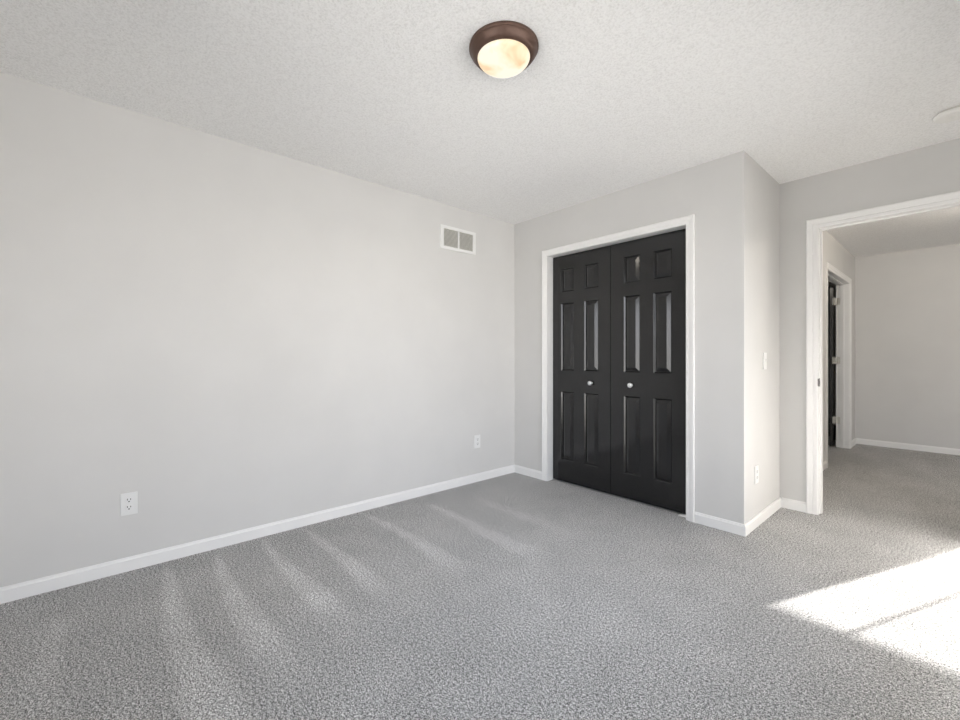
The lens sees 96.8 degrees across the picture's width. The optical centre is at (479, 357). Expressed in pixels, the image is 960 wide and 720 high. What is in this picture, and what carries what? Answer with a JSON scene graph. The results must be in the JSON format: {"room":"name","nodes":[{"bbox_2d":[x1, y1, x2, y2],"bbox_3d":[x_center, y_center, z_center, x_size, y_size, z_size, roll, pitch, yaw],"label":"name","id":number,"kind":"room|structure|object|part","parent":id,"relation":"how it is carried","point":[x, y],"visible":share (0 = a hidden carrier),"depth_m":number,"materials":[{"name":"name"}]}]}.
{"room":"empty bedroom","nodes":[
{"label":"empty bedroom","id":0,"kind":"room"},
{"bbox_2d":[0,72,514,586],"bbox_3d":[-0.701,-0.092,3.364,4.667,2.440,0.120,0,0,-41],"label":"wall","id":1,"kind":"structure","parent":0,"point":[229,335],"depth_m":2.50,"materials":[{"name":"beige paint"}]},
{"bbox_2d":[120,491,137,515],"bbox_3d":[-1.858,0.774,2.255,0.071,0.117,0.009,0,0,-41],"label":"wall outlet","id":2,"kind":"object","parent":1,"relation":"attached to","point":[128,501],"visible":1,"depth_m":2.25,"materials":[{"name":"white plastic"}]},
{"bbox_2d":[125,505,132,510],"bbox_3d":[-1.857,0.794,2.253,0.034,0.027,0.003,0,0,-41],"label":"socket","id":3,"kind":"object","parent":2,"relation":"attached to","point":[127,507],"depth_m":2.25,"materials":[{"name":"white plastic"}]},
{"bbox_2d":[125,497,132,502],"bbox_3d":[-1.857,0.755,2.253,0.034,0.027,0.003,0,0,-41],"label":"socket","id":4,"kind":"object","parent":2,"relation":"attached to","point":[127,499],"depth_m":2.25,"materials":[{"name":"white plastic"}]},
{"bbox_2d":[0,465,514,603],"bbox_3d":[-0.985,1.095,3.024,3.550,0.077,0.013,0,0,-41],"label":"baseboard","id":5,"kind":"structure","parent":1,"relation":"attached to","point":[9,593],"depth_m":2.50,"materials":[{"name":"white paint"}]},
{"bbox_2d":[440,224,475,254],"bbox_3d":[-0.188,-1.028,3.730,0.393,0.199,0.010,0,0,-41],"label":"air vent","id":6,"kind":"object","parent":1,"relation":"in","point":[451,238],"visible":1,"depth_m":3.73,"materials":[{"name":"white plastic"}]},
{"bbox_2d":[474,435,479,447],"bbox_3d":[-0.024,0.764,3.876,0.071,0.117,0.009,0,0,-41],"label":"wall outlet","id":7,"kind":"object","parent":1,"relation":"attached to","point":[476,437],"visible":1,"depth_m":3.87,"materials":[{"name":"white plastic"}]},
{"bbox_2d":[0,425,959,719],"bbox_3d":[2.687,1.188,3.475,9.850,0.120,5.800,0,0,-41],"label":"floor","id":8,"kind":"structure","parent":0,"point":[512,596],"depth_m":1.85,"materials":[{"name":"grey carpet"}]},
{"bbox_2d":[0,0,959,257],"bbox_3d":[1.975,-1.362,2.966,8.150,0.100,5.620,0,0,-41],"label":"ceiling","id":9,"kind":"structure","parent":0,"point":[615,95],"depth_m":2.05,"materials":[{"name":"paint"}]},
{"bbox_2d":[469,20,538,77],"bbox_3d":[0.100,-1.267,1.803,0.293,0.090,0.293,0,0,-41],"label":"ceiling light","id":10,"kind":"object","parent":9,"relation":"attached to","point":[505,48],"visible":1,"depth_m":1.73,"materials":[{"name":"brown metal"}]},
{"bbox_3d":[0.100,-1.245,1.803,0.222,0.046,0.222,0,0,-41],"label":"lamp shade","id":11,"kind":"part","parent":10,"relation":"part of","materials":[{"name":"beige glass"}]},
{"bbox_2d":[933,106,959,123],"bbox_3d":[2.517,-1.293,2.270,0.142,0.038,0.142,0,0,-41],"label":"smoke detector","id":12,"kind":"object","parent":9,"relation":"attached to","point":[951,114],"visible":1,"depth_m":2.26,"materials":[{"name":"plastic"}]},
{"bbox_3d":[2.517,-1.305,2.270,0.112,0.014,0.112,0,0,-41],"label":"mounting plate","id":13,"kind":"part","parent":12,"relation":"part of","materials":[{"name":"plastic"}]},
{"bbox_2d":[515,150,749,523],"bbox_3d":[1.049,-0.092,3.489,0.115,2.440,2.010,0,0,-41],"label":"wall","id":14,"kind":"structure","parent":0,"point":[717,192],"depth_m":2.88,"materials":[{"name":"beige paint"}]},
{"bbox_2d":[515,465,541,479],"bbox_3d":[0.459,1.095,4.060,0.013,0.077,0.347,0,0,-41],"label":"baseboard","id":15,"kind":"structure","parent":14,"relation":"attached to","point":[533,473],"depth_m":4.05,"materials":[{"name":"white paint"}]},
{"bbox_2d":[553,245,610,493],"bbox_3d":[0.874,0.099,3.713,0.074,2.035,0.594,0,0,-41],"label":"door","id":16,"kind":"structure","parent":14,"relation":"in","point":[581,280],"depth_m":3.70,"materials":[{"name":"black wood"}]},
{"bbox_2d":[542,214,694,522],"bbox_3d":[1.063,0.076,3.459,0.134,2.113,1.348,0,0,-41],"label":"door frame","id":17,"kind":"structure","parent":14,"relation":"attached to","point":[689,221],"depth_m":3.27,"materials":[{"name":"white paint"}]},
{"bbox_2d":[611,229,685,517],"bbox_3d":[1.280,0.104,3.251,0.077,2.047,0.627,0,0,-41],"label":"door","id":18,"kind":"structure","parent":14,"relation":"in","point":[648,274],"depth_m":3.25,"materials":[{"name":"black wood"}]},
{"bbox_2d":[694,512,743,535],"bbox_3d":[1.569,1.095,2.805,0.013,0.077,0.296,0,0,-41],"label":"baseboard","id":19,"kind":"structure","parent":14,"relation":"attached to","point":[700,518],"depth_m":2.80,"materials":[{"name":"white paint"}]},
{"bbox_2d":[750,157,854,518],"bbox_3d":[3.303,-0.092,4.230,4.245,2.440,0.135,0,0,-41],"label":"wall","id":20,"kind":"structure","parent":0,"point":[764,189],"depth_m":3.02,"materials":[{"name":"beige paint"}]},
{"bbox_2d":[754,465,758,483],"bbox_3d":[1.854,0.784,2.854,0.071,0.117,0.009,0,0,-41],"label":"wall outlet","id":21,"kind":"object","parent":20,"relation":"attached to","point":[756,468],"visible":1,"depth_m":2.84,"materials":[{"name":"white plastic"}]},
{"bbox_2d":[743,497,780,536],"bbox_3d":[1.970,1.095,2.953,0.810,0.077,0.013,0,0,-41],"label":"baseboard","id":22,"kind":"structure","parent":20,"relation":"attached to","point":[753,523],"depth_m":2.89,"materials":[{"name":"white paint"}]},
{"bbox_2d":[763,353,766,368],"bbox_3d":[1.992,0.025,2.970,0.071,0.117,0.017,0,0,-41],"label":"light switch","id":23,"kind":"object","parent":20,"relation":"attached to","point":[764,354],"visible":1,"depth_m":2.96,"materials":[{"name":"white plastic"}]},
{"bbox_2d":[823,460,826,470],"bbox_3d":[2.945,1.095,3.832,1.615,0.077,0.013,0,0,-41],"label":"baseboard","id":24,"kind":"structure","parent":20,"relation":"attached to","point":[825,461],"depth_m":4.31,"materials":[{"name":"white paint"}]},
{"bbox_2d":[828,286,839,445],"bbox_3d":[4.535,0.106,5.643,0.101,2.020,0.617,0,0,14],"label":"door","id":25,"kind":"structure","parent":20,"relation":"in","point":[832,301],"depth_m":5.37,"materials":[{"name":"black wood"}]},
{"bbox_2d":[826,262,851,467],"bbox_3d":[4.045,0.079,4.883,1.422,2.109,0.142,0,0,-41],"label":"door frame","id":26,"kind":"structure","parent":20,"relation":"attached to","point":[842,287],"depth_m":5.29,"materials":[{"name":"white paint"}]},
{"bbox_2d":[852,438,856,446],"bbox_3d":[4.776,1.095,5.450,0.422,0.077,0.013,0,0,-41],"label":"baseboard","id":27,"kind":"structure","parent":20,"relation":"attached to","point":[854,441],"depth_m":5.47,"materials":[{"name":"white paint"}]},
{"bbox_2d":[828,281,835,424],"bbox_3d":[3.619,-0.092,6.384,4.600,2.440,2.675,0,0,-41],"label":"wall","id":28,"kind":"structure","parent":0,"point":[829,282],"depth_m":7.11,"materials":[{"name":"beige paint"}]},
{"bbox_2d":[780,138,959,501],"bbox_3d":[3.197,-0.092,2.251,0.100,2.440,2.690,0,0,-41],"label":"wall","id":29,"kind":"structure","parent":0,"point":[932,170],"depth_m":3.11,"materials":[{"name":"beige paint"}]},
{"bbox_2d":[781,498,805,512],"bbox_3d":[2.323,1.095,3.155,0.013,0.077,0.152,0,0,-41],"label":"baseboard","id":30,"kind":"structure","parent":29,"relation":"attached to","point":[791,504],"depth_m":3.15,"materials":[{"name":"white paint"}]},
{"bbox_2d":[806,191,959,514],"bbox_3d":[2.712,0.070,2.786,0.120,2.127,0.914,0,0,-41],"label":"door frame","id":31,"kind":"structure","parent":29,"relation":"attached to","point":[812,225],"depth_m":3.06,"materials":[{"name":"white paint"}]},
{"bbox_2d":[855,244,959,448],"bbox_3d":[5.830,-0.092,4.668,0.120,2.440,2.825,0,0,-41],"label":"wall","id":32,"kind":"structure","parent":0,"point":[907,303],"depth_m":5.22,"materials":[{"name":"beige paint"}]},
{"bbox_2d":[857,438,959,454],"bbox_3d":[5.824,1.095,4.573,0.013,0.077,2.690,0,0,-41],"label":"baseboard","id":33,"kind":"structure","parent":32,"relation":"attached to","point":[943,450],"depth_m":5.21,"materials":[{"name":"white paint"}]}
]}

